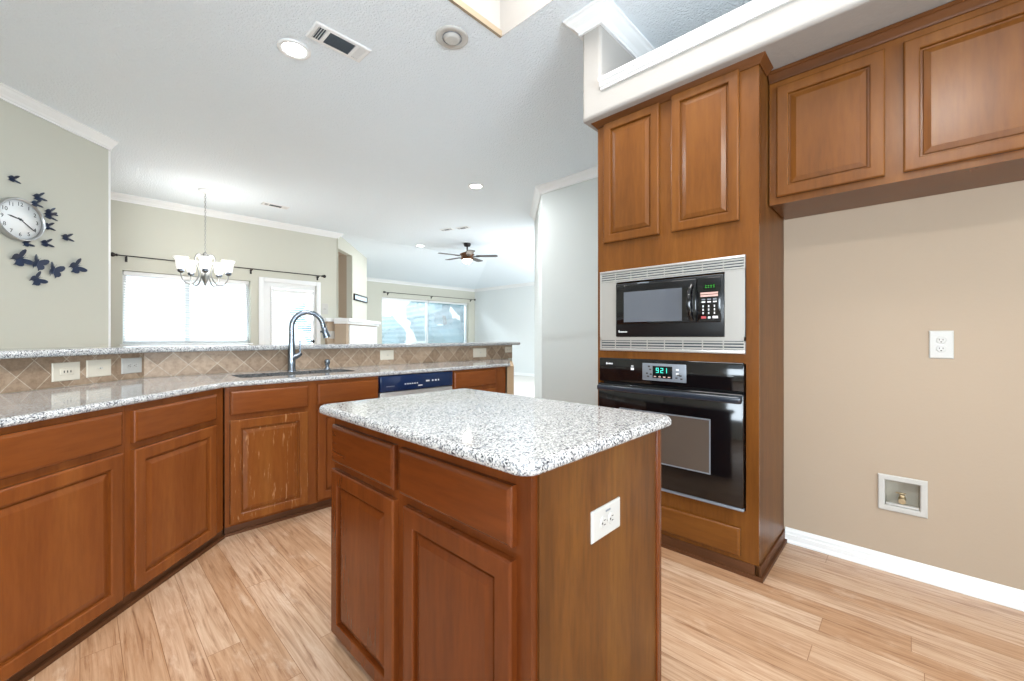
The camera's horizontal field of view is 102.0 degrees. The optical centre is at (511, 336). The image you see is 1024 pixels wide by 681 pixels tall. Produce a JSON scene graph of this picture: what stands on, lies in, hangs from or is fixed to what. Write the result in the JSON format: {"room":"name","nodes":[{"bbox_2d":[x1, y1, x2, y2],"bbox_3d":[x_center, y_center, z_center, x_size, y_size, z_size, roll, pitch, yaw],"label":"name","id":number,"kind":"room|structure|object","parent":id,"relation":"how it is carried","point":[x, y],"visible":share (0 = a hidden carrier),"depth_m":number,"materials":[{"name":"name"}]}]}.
{"room":"kitchen","nodes":[
{"label":"kitchen","id":0,"kind":"room"},
{"bbox_2d":[0,99,107,348],"bbox_3d":[-4.131,-0.405,2.228,0.150,3.170,3.960,0,0,-1],"label":"wall","id":1,"kind":"structure","parent":0,"point":[71,309],"depth_m":3.70,"materials":[{"name":"grey paint"}]},
{"bbox_2d":[7,175,20,183],"bbox_3d":[-4.066,-1.292,3.381,0.032,0.065,0.090,0,0,2],"label":"butterfly","id":2,"kind":"object","parent":1,"relation":"attached to","point":[11,178],"visible":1,"depth_m":3.38,"materials":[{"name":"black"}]},
{"bbox_2d":[11,249,33,265],"bbox_3d":[-4.066,-0.658,3.437,0.038,0.148,0.162,0,0,-1],"label":"butterfly","id":3,"kind":"object","parent":1,"relation":"attached to","point":[20,261],"visible":1,"depth_m":3.44,"materials":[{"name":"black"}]},
{"bbox_2d":[0,197,45,240],"bbox_3d":[-4.052,-0.967,3.412,0.056,0.348,0.348,0,0,-1],"label":"wall clock","id":4,"kind":"object","parent":1,"relation":"attached to","point":[20,220],"visible":1,"depth_m":3.42,"materials":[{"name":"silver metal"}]},
{"bbox_2d":[22,241,34,246],"bbox_3d":[-4.069,-0.791,3.483,0.031,0.069,0.088,0,0,2],"label":"butterfly","id":5,"kind":"object","parent":1,"relation":"attached to","point":[26,243],"visible":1,"depth_m":3.48,"materials":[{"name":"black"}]},
{"bbox_2d":[31,200,43,207],"bbox_3d":[-4.017,-1.130,3.500,0.032,0.069,0.091,0,0,2],"label":"butterfly","id":6,"kind":"object","parent":1,"relation":"attached to","point":[34,202],"visible":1,"depth_m":3.50,"materials":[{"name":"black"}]},
{"bbox_2d":[29,271,47,285],"bbox_3d":[-4.071,-0.503,3.560,0.032,0.128,0.136,0,0,-1],"label":"butterfly","id":7,"kind":"object","parent":1,"relation":"attached to","point":[37,281],"visible":1,"depth_m":3.56,"materials":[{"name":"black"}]},
{"bbox_2d":[32,193,46,200],"bbox_3d":[-4.068,-1.210,3.566,0.038,0.083,0.107,0,0,2],"label":"butterfly","id":8,"kind":"object","parent":1,"relation":"attached to","point":[37,196],"visible":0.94,"depth_m":3.57,"materials":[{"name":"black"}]},
{"bbox_2d":[33,254,49,270],"bbox_3d":[-4.070,-0.637,3.573,0.034,0.143,0.127,0,0,-1],"label":"butterfly","id":9,"kind":"object","parent":1,"relation":"attached to","point":[40,264],"visible":1,"depth_m":3.58,"materials":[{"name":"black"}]},
{"bbox_2d":[41,239,53,246],"bbox_3d":[-4.069,-0.825,3.623,0.038,0.080,0.106,0,0,2],"label":"butterfly","id":10,"kind":"object","parent":1,"relation":"attached to","point":[44,242],"visible":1,"depth_m":3.63,"materials":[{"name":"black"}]},
{"bbox_2d":[46,223,55,230],"bbox_3d":[-4.070,-0.975,3.638,0.036,0.073,0.100,0,0,2],"label":"butterfly","id":11,"kind":"object","parent":1,"relation":"attached to","point":[48,227],"visible":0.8,"depth_m":3.65,"materials":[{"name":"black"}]},
{"bbox_2d":[44,212,57,220],"bbox_3d":[-4.017,-1.055,3.604,0.038,0.076,0.105,0,0,2],"label":"butterfly","id":12,"kind":"object","parent":1,"relation":"attached to","point":[48,215],"visible":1,"depth_m":3.61,"materials":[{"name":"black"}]},
{"bbox_2d":[45,208,57,215],"bbox_3d":[-4.070,-1.107,3.656,0.036,0.080,0.103,0,0,2],"label":"butterfly","id":13,"kind":"object","parent":1,"relation":"attached to","point":[52,209],"visible":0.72,"depth_m":3.67,"materials":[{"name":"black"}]},
{"bbox_2d":[49,262,64,277],"bbox_3d":[-4.072,-0.594,3.701,0.036,0.148,0.130,0,0,-1],"label":"butterfly","id":14,"kind":"object","parent":1,"relation":"attached to","point":[56,271],"visible":1,"depth_m":3.71,"materials":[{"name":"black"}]},
{"bbox_2d":[0,82,118,150],"bbox_3d":[-4.013,-1.943,2.239,0.086,0.094,3.977,0,0,-1],"label":"trim","id":15,"kind":"structure","parent":1,"relation":"attached to","point":[8,94],"depth_m":3.65,"materials":[{"name":"white"}]},
{"bbox_2d":[61,234,73,241],"bbox_3d":[-4.073,-0.916,3.795,0.037,0.076,0.104,0,0,2],"label":"butterfly","id":16,"kind":"object","parent":1,"relation":"attached to","point":[65,236],"visible":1,"depth_m":3.80,"materials":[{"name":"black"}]},
{"bbox_2d":[69,258,86,272],"bbox_3d":[-4.075,-0.668,3.887,0.038,0.148,0.162,0,0,-1],"label":"butterfly","id":17,"kind":"object","parent":1,"relation":"attached to","point":[75,265],"visible":1,"depth_m":3.89,"materials":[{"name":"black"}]},
{"bbox_2d":[108,150,110,345],"bbox_3d":[-4.176,-0.405,4.224,0.157,3.170,0.034,0,0,-1],"label":"wall","id":18,"kind":"structure","parent":0,"point":[109,152],"depth_m":4.22,"materials":[{"name":"white paint"}]},
{"bbox_2d":[111,200,335,345],"bbox_3d":[-5.559,-0.405,5.848,0.200,3.170,6.140,0,0,44],"label":"wall","id":19,"kind":"structure","parent":0,"point":[138,230],"depth_m":6.61,"materials":[{"name":"grey paint"}]},
{"bbox_2d":[120,275,252,345],"bbox_3d":[-4.966,-0.406,6.422,0.200,1.061,1.624,0,0,44],"label":"window","id":20,"kind":"structure","parent":19,"relation":"in","point":[231,343],"depth_m":6.39,"materials":[{"name":"white"}]},
{"bbox_2d":[123,271,248,342],"bbox_3d":[-4.966,-0.422,6.422,0.060,1.025,1.540,0,0,44],"label":"window blind","id":21,"kind":"object","parent":20,"relation":"attached to","point":[126,273],"visible":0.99,"depth_m":6.37,"materials":[{"name":"white plastic"}]},
{"bbox_2d":[111,252,325,279],"bbox_3d":[-4.501,-1.109,6.718,0.122,0.107,2.910,0,0,44],"label":"curtain rod","id":22,"kind":"object","parent":19,"relation":"attached to","point":[113,254],"visible":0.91,"depth_m":6.70,"materials":[{"name":"brown metal"}]},
{"bbox_2d":[111,191,343,238],"bbox_3d":[-5.413,-1.943,5.837,0.146,0.094,6.126,0,0,44],"label":"trim","id":23,"kind":"structure","parent":19,"relation":"attached to","point":[116,196],"depth_m":6.56,"materials":[{"name":"white wood"}]},
{"bbox_2d":[259,277,320,343],"bbox_3d":[-3.945,0.130,7.396,0.115,2.300,1.020,0,0,44],"label":"door","id":24,"kind":"structure","parent":19,"relation":"in","point":[266,284],"depth_m":7.19,"materials":[{"name":"white wood"}]},
{"bbox_2d":[272,289,312,343],"bbox_3d":[-3.928,0.058,7.439,0.060,1.795,0.665,0,0,44],"label":"door blind","id":25,"kind":"object","parent":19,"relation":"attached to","point":[280,291],"visible":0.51,"depth_m":7.39,"materials":[{"name":"white plastic"}]},
{"bbox_2d":[322,303,327,313],"bbox_3d":[-3.524,-0.530,7.817,0.010,0.200,0.120,0,0,44],"label":"wall thermostat","id":26,"kind":"object","parent":19,"relation":"attached to","point":[324,306],"visible":1,"depth_m":7.81,"materials":[{"name":"grey plastic"}]},
{"bbox_2d":[4,358,511,393],"bbox_3d":[-1.592,0.640,3.414,0.979,1.079,5.003,0,0,30],"label":"wall","id":27,"kind":"structure","parent":0,"point":[510,359],"depth_m":3.19,"materials":[{"name":"grey paint"}]},
{"bbox_2d":[51,362,79,381],"bbox_3d":[-2.385,0.185,2.221,0.010,0.098,0.142,0,0,-1],"label":"wall outlet","id":28,"kind":"object","parent":27,"relation":"attached to","point":[65,371],"visible":1,"depth_m":2.21,"materials":[{"name":"beige plastic"}]},
{"bbox_2d":[0,353,143,393],"bbox_3d":[-2.387,0.183,1.878,0.008,0.164,1.654,0,0,-1],"label":"backsplash","id":29,"kind":"structure","parent":27,"relation":"attached to","point":[16,374],"depth_m":2.12,"materials":[{"name":"tile"}]},
{"bbox_2d":[86,359,110,377],"bbox_3d":[-2.386,0.180,2.401,0.017,0.098,0.145,0,0,-1],"label":"light switch","id":30,"kind":"object","parent":27,"relation":"attached to","point":[94,368],"visible":1,"depth_m":2.39,"materials":[{"name":"beige plastic"}]},
{"bbox_2d":[121,357,141,373],"bbox_3d":[-2.394,0.180,2.613,0.009,0.096,0.142,0,0,-1],"label":"wall outlet","id":31,"kind":"object","parent":27,"relation":"attached to","point":[128,365],"visible":1,"depth_m":2.61,"materials":[{"name":"grey plastic"}]},
{"bbox_2d":[0,342,519,358],"bbox_3d":[-1.518,0.082,3.731,1.139,0.037,5.164,0,0,33],"label":"countertop","id":32,"kind":"structure","parent":27,"relation":"on","point":[100,350],"depth_m":2.83,"materials":[{"name":"stone"}]},
{"bbox_2d":[144,345,511,377],"bbox_3d":[-1.202,0.183,3.960,0.008,0.164,3.470,0,0,44],"label":"tile backsplash","id":33,"kind":"structure","parent":27,"relation":"attached to","point":[156,364],"depth_m":3.32,"materials":[{"name":"tile"}]},
{"bbox_2d":[380,350,393,359],"bbox_3d":[-1.189,0.172,3.955,0.017,0.092,0.140,0,0,44],"label":"light switch","id":34,"kind":"object","parent":27,"relation":"attached to","point":[384,354],"visible":1,"depth_m":3.96,"materials":[{"name":"beige plastic"}]},
{"bbox_2d":[473,348,485,356],"bbox_3d":[-0.369,0.182,4.810,0.017,0.104,0.200,0,0,44],"label":"wall outlet","id":35,"kind":"object","parent":27,"relation":"attached to","point":[477,352],"visible":1,"depth_m":4.81,"materials":[{"name":"beige plastic"}]},
{"bbox_2d":[505,347,511,352],"bbox_3d":[-0.043,0.156,5.155,0.009,0.072,0.120,0,0,44],"label":"wall outlet","id":36,"kind":"object","parent":27,"relation":"attached to","point":[507,349],"visible":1,"depth_m":5.15,"materials":[{"name":"beige plastic"}]},
{"bbox_2d":[336,237,366,319],"bbox_3d":[-3.424,-0.420,8.815,0.120,3.200,1.678,0,0,-1],"label":"wall","id":37,"kind":"structure","parent":0,"point":[356,262],"depth_m":8.80,"materials":[{"name":"grey paint"}]},
{"bbox_2d":[305,252,346,320],"bbox_3d":[-3.725,-1.045,8.375,0.500,1.450,0.820,0,0,-1],"label":"wall niche","id":38,"kind":"object","parent":37,"relation":"in","point":[342,259],"visible":0.14,"depth_m":8.73,"materials":[{"name":"beige paint"}]},
{"bbox_2d":[353,293,367,302],"bbox_3d":[-3.357,-0.855,9.208,0.030,0.140,0.830,0,0,-1],"label":"framed sign","id":39,"kind":"object","parent":37,"relation":"attached to","point":[357,297],"visible":1,"depth_m":9.16,"materials":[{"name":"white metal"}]},
{"bbox_2d":[0,0,752,288],"bbox_3d":[-0.277,-1.865,4.839,14.500,0.490,12.200,0,0,44],"label":"ceiling","id":40,"kind":"structure","parent":0,"point":[383,151],"depth_m":3.61,"materials":[{"name":"white paint"}]},
{"bbox_2d":[173,188,234,286],"bbox_3d":[-4.155,-1.338,5.597,0.665,1.304,0.663,0,0,44],"label":"chandelier","id":41,"kind":"object","parent":40,"relation":"hanging from","point":[205,263],"visible":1,"depth_m":5.62,"materials":[{"name":"white glass"}]},
{"bbox_2d":[261,202,289,209],"bbox_3d":[-3.581,-1.985,6.277,0.140,0.010,0.360,0,0,44],"label":"ceiling vent","id":42,"kind":"object","parent":40,"relation":"in","point":[263,203],"visible":1,"depth_m":6.25,"materials":[{"name":"white"}]},
{"bbox_2d":[277,38,310,59],"bbox_3d":[-1.506,-1.984,2.867,0.210,0.011,0.210,0,0,44],"label":"recessed light","id":43,"kind":"object","parent":40,"relation":"in","point":[294,49],"visible":1,"depth_m":2.86,"materials":[{"name":"white"}]},
{"bbox_2d":[305,21,371,62],"bbox_3d":[-1.168,-1.985,2.805,0.185,0.010,0.372,0,0,44],"label":"ceiling vent","id":44,"kind":"object","parent":40,"relation":"in","point":[319,32],"visible":1,"depth_m":2.79,"materials":[{"name":"white metal"}]},
{"bbox_2d":[323,33,354,53],"bbox_3d":[-1.168,-1.984,2.805,0.114,0.007,0.171,0,0,44],"label":"grille","id":45,"kind":"object","parent":44,"relation":"attached to","point":[334,41],"depth_m":2.80,"materials":[{"name":"grey metal"}]},
{"bbox_2d":[439,228,454,230],"bbox_3d":[-1.205,-1.985,7.670,0.260,0.010,0.120,0,0,27],"label":"ceiling vent","id":46,"kind":"object","parent":40,"relation":"in","point":[446,229],"visible":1,"depth_m":7.64,"materials":[{"name":"white"}]},
{"bbox_2d":[436,25,467,48],"bbox_3d":[-0.398,-1.975,2.750,0.214,0.030,0.214,0,0,44],"label":"recessed light","id":47,"kind":"object","parent":40,"relation":"in","point":[448,36],"visible":1,"depth_m":2.73,"materials":[{"name":"grey plastic"}]},
{"bbox_2d":[456,226,470,229],"bbox_3d":[-0.891,-1.985,7.549,0.260,0.010,0.120,0,0,27],"label":"ceiling vent","id":48,"kind":"object","parent":40,"relation":"in","point":[464,227],"visible":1,"depth_m":7.52,"materials":[{"name":"white metal"}]},
{"bbox_2d":[438,243,497,264],"bbox_3d":[-0.987,-1.760,8.834,1.231,0.460,1.254,0,0,44],"label":"ceiling fan","id":49,"kind":"object","parent":40,"relation":"hanging from","point":[467,256],"visible":1,"depth_m":8.74,"materials":[{"name":"brown metal"}]},
{"bbox_2d":[468,183,483,188],"bbox_3d":[-0.475,-1.984,5.464,0.210,0.011,0.210,0,0,44],"label":"recessed light","id":50,"kind":"object","parent":40,"relation":"in","point":[472,185],"visible":1,"depth_m":5.46,"materials":[{"name":"white"}]},
{"bbox_2d":[367,281,474,342],"bbox_3d":[-3.052,-0.245,12.562,0.200,2.850,4.900,0,0,44],"label":"wall","id":51,"kind":"structure","parent":0,"point":[375,290],"depth_m":12.46,"materials":[{"name":"grey paint"}]},
{"bbox_2d":[382,297,427,342],"bbox_3d":[-3.183,-0.357,12.382,0.060,1.555,1.570,0,0,44],"label":"window blind","id":52,"kind":"object","parent":51,"relation":"attached to","point":[383,298],"visible":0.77,"depth_m":12.33,"materials":[{"name":"white plastic"}]},
{"bbox_2d":[383,291,475,301],"bbox_3d":[-2.458,-1.248,12.948,0.122,0.107,3.450,0,0,44],"label":"curtain rod","id":53,"kind":"object","parent":51,"relation":"attached to","point":[383,291],"visible":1,"depth_m":12.74,"materials":[{"name":"brown metal"}]},
{"bbox_2d":[425,303,466,342],"bbox_3d":[-2.629,-0.342,12.959,0.200,1.593,3.260,0,0,44],"label":"window","id":54,"kind":"structure","parent":51,"relation":"in","point":[426,304],"depth_m":12.99,"materials":[{"name":"white"}]},
{"bbox_2d":[475,285,533,373],"bbox_3d":[1.094,-0.245,12.117,6.400,2.850,0.200,0,0,44],"label":"wall","id":55,"kind":"structure","parent":0,"point":[501,315],"depth_m":13.04,"materials":[{"name":"white paint"}]},
{"bbox_2d":[367,277,533,291],"bbox_3d":[-0.662,-1.593,10.358,6.300,0.094,4.770,0,0,44],"label":"trim","id":56,"kind":"structure","parent":55,"relation":"attached to","point":[368,279],"depth_m":12.85,"materials":[{"name":"white"}]},
{"bbox_2d":[514,372,533,376],"bbox_3d":[-0.662,1.139,10.358,6.300,0.082,4.770,0,0,44],"label":"baseboard","id":57,"kind":"structure","parent":55,"relation":"attached to","point":[515,373],"depth_m":12.65,"materials":[{"name":"white wood"}]},
{"bbox_2d":[462,0,552,35],"bbox_3d":[0.241,-2.325,1.492,2.318,0.670,1.486,0,0,44],"label":"ceiling","id":58,"kind":"structure","parent":0,"point":[505,15],"depth_m":2.67,"materials":[{"name":"grey paint"}]},
{"bbox_2d":[448,0,501,37],"bbox_3d":[-0.551,-2.006,2.250,0.019,0.039,1.383,0,0,44],"label":"trim","id":59,"kind":"structure","parent":58,"relation":"attached to","point":[460,4],"depth_m":2.59,"materials":[{"name":"brown"}]},
{"bbox_2d":[507,361,513,394],"bbox_3d":[-0.023,0.738,4.690,0.070,0.884,1.036,0,0,-1],"label":"wall","id":60,"kind":"structure","parent":0,"point":[510,370],"depth_m":4.21,"materials":[{"name":"beige paint"}]},
{"bbox_2d":[28,375,1023,680],"bbox_3d":[-0.279,1.230,4.980,14.700,0.100,12.400,0,0,44],"label":"floor","id":61,"kind":"structure","parent":0,"point":[255,605],"depth_m":1.70,"materials":[{"name":"brown wood"}]},
{"bbox_2d":[0,406,127,680],"bbox_3d":[-1.964,0.738,1.437,0.624,0.885,0.715,0,0,-1],"label":"base cabinet","id":62,"kind":"object","parent":61,"relation":"on","point":[62,478],"visible":0.95,"depth_m":1.51,"materials":[{"name":"brown wood"}]},
{"bbox_2d":[123,388,224,607],"bbox_3d":[-1.978,0.738,2.112,0.624,0.885,0.632,0,0,-1],"label":"base cabinet","id":63,"kind":"object","parent":61,"relation":"on","point":[173,446],"visible":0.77,"depth_m":2.03,"materials":[{"name":"brown wood"}]},
{"bbox_2d":[223,376,377,536],"bbox_3d":[-1.566,0.738,3.003,0.624,0.885,0.980,0,0,44],"label":"base cabinet","id":64,"kind":"object","parent":61,"relation":"on","point":[278,463],"visible":0.65,"depth_m":2.63,"materials":[{"name":"brown wood"}]},
{"bbox_2d":[0,358,510,427],"bbox_3d":[-1.338,0.280,3.183,1.435,0.030,4.729,0,0,28],"label":"countertop","id":65,"kind":"structure","parent":64,"relation":"on","point":[17,408],"depth_m":2.22,"materials":[{"name":"stone"}]},
{"bbox_2d":[287,310,329,370],"bbox_3d":[-1.609,0.025,3.295,0.317,0.479,0.063,0,0,-37],"label":"faucet","id":66,"kind":"object","parent":65,"relation":"on","point":[292,355],"visible":0.99,"depth_m":3.22,"materials":[{"name":"silver metal"}]},
{"bbox_2d":[324,359,329,368],"bbox_3d":[-1.518,0.224,3.411,0.048,0.082,0.084,0,0,-30],"label":"soap dispenser","id":67,"kind":"object","parent":65,"relation":"on","point":[327,361],"visible":0.98,"depth_m":3.41,"materials":[{"name":"silver metal"}]},
{"bbox_2d":[323,318,380,343],"bbox_3d":[-3.313,0.412,8.714,0.516,1.535,2.060,0,0,-1],"label":"fireplace","id":68,"kind":"object","parent":61,"relation":"on","point":[347,330],"visible":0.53,"depth_m":8.00,"materials":[{"name":"beige paint"}]},
{"bbox_2d":[329,331,334,338],"bbox_3d":[-3.365,-0.040,7.803,0.017,0.140,0.160,0,0,44],"label":"light switch","id":69,"kind":"object","parent":68,"relation":"attached to","point":[332,333],"visible":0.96,"depth_m":7.79,"materials":[{"name":"grey plastic"}]},
{"bbox_2d":[333,318,380,325],"bbox_3d":[-3.206,-0.302,8.741,0.300,0.105,2.010,0,0,-1],"label":"mantel shelf","id":70,"kind":"object","parent":68,"relation":"attached to","point":[336,321],"depth_m":8.00,"materials":[{"name":"white wood"}]},
{"bbox_2d":[378,371,452,397],"bbox_3d":[-0.976,0.740,3.599,0.610,0.880,0.692,0,0,44],"label":"dishwasher","id":71,"kind":"object","parent":61,"relation":"on","point":[415,383],"visible":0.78,"depth_m":3.36,"materials":[{"name":"black"}]},
{"bbox_2d":[450,367,505,393],"bbox_3d":[-0.508,0.738,4.105,0.624,0.885,0.680,0,0,44],"label":"base cabinet","id":72,"kind":"object","parent":61,"relation":"on","point":[484,379],"visible":0.16,"depth_m":3.90,"materials":[{"name":"brown wood"}]},
{"bbox_2d":[331,418,660,680],"bbox_3d":[-0.108,0.738,1.503,1.042,0.885,0.669,0,0,44],"label":"kitchen island","id":73,"kind":"object","parent":61,"relation":"on","point":[445,567],"visible":0.81,"depth_m":1.14,"materials":[{"name":"brown wood"}]},
{"bbox_2d":[319,388,671,475],"bbox_3d":[-0.107,0.279,1.502,1.102,0.032,0.751,0,0,44],"label":"island countertop","id":74,"kind":"structure","parent":73,"relation":"on","point":[518,435],"depth_m":1.25,"materials":[{"name":"stone"}]},
{"bbox_2d":[591,497,619,543],"bbox_3d":[0.260,0.501,1.137,0.009,0.084,0.146,0,0,44],"label":"wall outlet","id":75,"kind":"object","parent":73,"relation":"attached to","point":[605,519],"visible":1,"depth_m":1.13,"materials":[{"name":"grey plastic"}]},
{"bbox_2d":[600,516,606,528],"bbox_3d":[0.247,0.501,1.120,0.004,0.033,0.033,0,0,44],"label":"receptacle","id":76,"kind":"object","parent":75,"relation":"attached to","point":[603,519],"depth_m":1.12,"materials":[{"name":"grey plastic"}]},
{"bbox_2d":[608,511,614,523],"bbox_3d":[0.276,0.501,1.150,0.004,0.033,0.033,0,0,44],"label":"receptacle","id":77,"kind":"object","parent":75,"relation":"attached to","point":[611,514],"depth_m":1.15,"materials":[{"name":"grey plastic"}]},
{"bbox_2d":[591,51,786,582],"bbox_3d":[1.045,-0.097,2.504,0.999,2.554,0.596,0,0,44],"label":"tall cabinet","id":78,"kind":"object","parent":61,"relation":"on","point":[683,171],"visible":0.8,"depth_m":2.19,"materials":[{"name":"brown wood"}]},
{"bbox_2d":[597,357,745,511],"bbox_3d":[1.008,0.495,2.493,0.820,0.734,0.566,0,0,44],"label":"wall oven","id":79,"kind":"object","parent":78,"relation":"in","point":[703,449],"visible":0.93,"depth_m":2.19,"materials":[{"name":"black metal"}]},
{"bbox_2d":[600,255,745,353],"bbox_3d":[0.959,-0.161,2.437,0.822,0.490,0.435,0,0,44],"label":"microwave","id":80,"kind":"object","parent":78,"relation":"in","point":[695,314],"visible":1,"depth_m":2.26,"materials":[{"name":"silver metal"}]},
{"bbox_2d":[534,195,541,397],"bbox_3d":[0.442,-0.405,6.162,0.120,3.170,1.301,0,0,-1],"label":"wall","id":81,"kind":"structure","parent":0,"point":[538,220],"depth_m":6.03,"materials":[{"name":"grey paint"}]},
{"bbox_2d":[542,177,597,405],"bbox_3d":[1.173,-0.405,4.848,2.040,3.170,0.120,0,0,44],"label":"wall","id":82,"kind":"structure","parent":0,"point":[569,213],"depth_m":5.19,"materials":[{"name":"grey paint"}]},
{"bbox_2d":[529,166,597,220],"bbox_3d":[0.818,-1.943,5.266,0.681,0.094,3.115,0,0,-29],"label":"trim","id":83,"kind":"structure","parent":82,"relation":"attached to","point":[590,173],"depth_m":5.25,"materials":[{"name":"white wood"}]},
{"bbox_2d":[583,0,953,131],"bbox_3d":[2.505,-1.672,1.158,4.990,0.634,0.760,0,0,44],"label":"wall","id":84,"kind":"structure","parent":0,"point":[793,31],"depth_m":1.99,"materials":[{"name":"grey paint"}]},
{"bbox_2d":[563,0,654,58],"bbox_3d":[0.723,-1.943,2.808,0.307,0.094,0.846,0,0,44],"label":"trim","id":85,"kind":"structure","parent":84,"relation":"attached to","point":[605,13],"depth_m":2.58,"materials":[{"name":"white paint"}]},
{"bbox_2d":[598,0,791,90],"bbox_3d":[2.338,-1.525,0.884,4.850,0.062,0.206,0,0,44],"label":"trim","id":86,"kind":"structure","parent":84,"relation":"attached to","point":[753,9],"depth_m":2.12,"materials":[{"name":"white"}]},
{"bbox_2d":[784,180,1023,589],"bbox_3d":[2.726,-0.120,1.389,4.990,2.600,0.120,0,0,44],"label":"wall","id":87,"kind":"structure","parent":0,"point":[865,288],"depth_m":2.04,"materials":[{"name":"beige paint"}]},
{"bbox_2d":[768,0,1023,219],"bbox_3d":[1.789,-1.012,1.925,0.960,0.675,0.400,0,0,44],"label":"upper cabinet","id":88,"kind":"object","parent":87,"relation":"attached to","point":[930,102],"visible":0.98,"depth_m":1.80,"materials":[{"name":"brown wood"}]},
{"bbox_2d":[878,473,927,518],"bbox_3d":[1.956,0.785,2.079,0.180,0.178,0.067,0,0,44],"label":"water supply box","id":89,"kind":"object","parent":87,"relation":"attached to","point":[909,496],"visible":1,"depth_m":2.08,"materials":[{"name":"grey plastic"}]},
{"bbox_2d":[785,527,1023,611],"bbox_3d":[3.027,1.139,1.002,4.020,0.082,0.022,0,0,44],"label":"baseboard","id":90,"kind":"structure","parent":87,"relation":"attached to","point":[1007,596],"depth_m":2.02,"materials":[{"name":"white wood"}]},
{"bbox_2d":[929,331,953,358],"bbox_3d":[2.034,0.036,1.964,0.082,0.132,0.009,0,0,44],"label":"wall outlet","id":91,"kind":"object","parent":87,"relation":"attached to","point":[941,343],"visible":1,"depth_m":1.96,"materials":[{"name":"grey plastic"}]},
{"bbox_2d":[936,337,945,343],"bbox_3d":[2.032,0.015,1.963,0.033,0.033,0.004,0,0,44],"label":"receptacle","id":92,"kind":"object","parent":91,"relation":"attached to","point":[939,340],"depth_m":1.96,"materials":[{"name":"grey plastic"}]},
{"bbox_2d":[936,345,945,351],"bbox_3d":[2.032,0.057,1.963,0.033,0.033,0.004,0,0,44],"label":"receptacle","id":93,"kind":"object","parent":91,"relation":"attached to","point":[939,348],"depth_m":1.96,"materials":[{"name":"grey plastic"}]},
{"label":"outside","id":94,"kind":"structure","parent":0,"visible":0},
{"bbox_3d":[-21.178,1.580,27.253,51.700,0.100,70.000,0,0,44],"label":"ground","id":95,"kind":"structure","parent":94,"visible":0},
{"bbox_2d":[289,302,311,343],"bbox_3d":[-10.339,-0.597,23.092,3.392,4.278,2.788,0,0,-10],"label":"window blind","id":96,"kind":"object","parent":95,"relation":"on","point":[302,303],"visible":0.05,"depth_m":21.94,"materials":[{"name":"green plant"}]},
{"bbox_2d":[382,316,405,342],"bbox_3d":[-5.500,0.311,18.129,1.873,2.479,2.006,0,0,44],"label":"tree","id":97,"kind":"object","parent":95,"relation":"on","point":[383,317],"visible":0.29,"depth_m":17.68,"materials":[{"name":"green plant"}]},
{"bbox_2d":[405,301,466,342],"bbox_3d":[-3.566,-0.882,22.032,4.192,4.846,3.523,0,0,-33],"label":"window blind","id":98,"kind":"object","parent":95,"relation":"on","point":[460,313],"visible":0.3,"depth_m":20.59,"materials":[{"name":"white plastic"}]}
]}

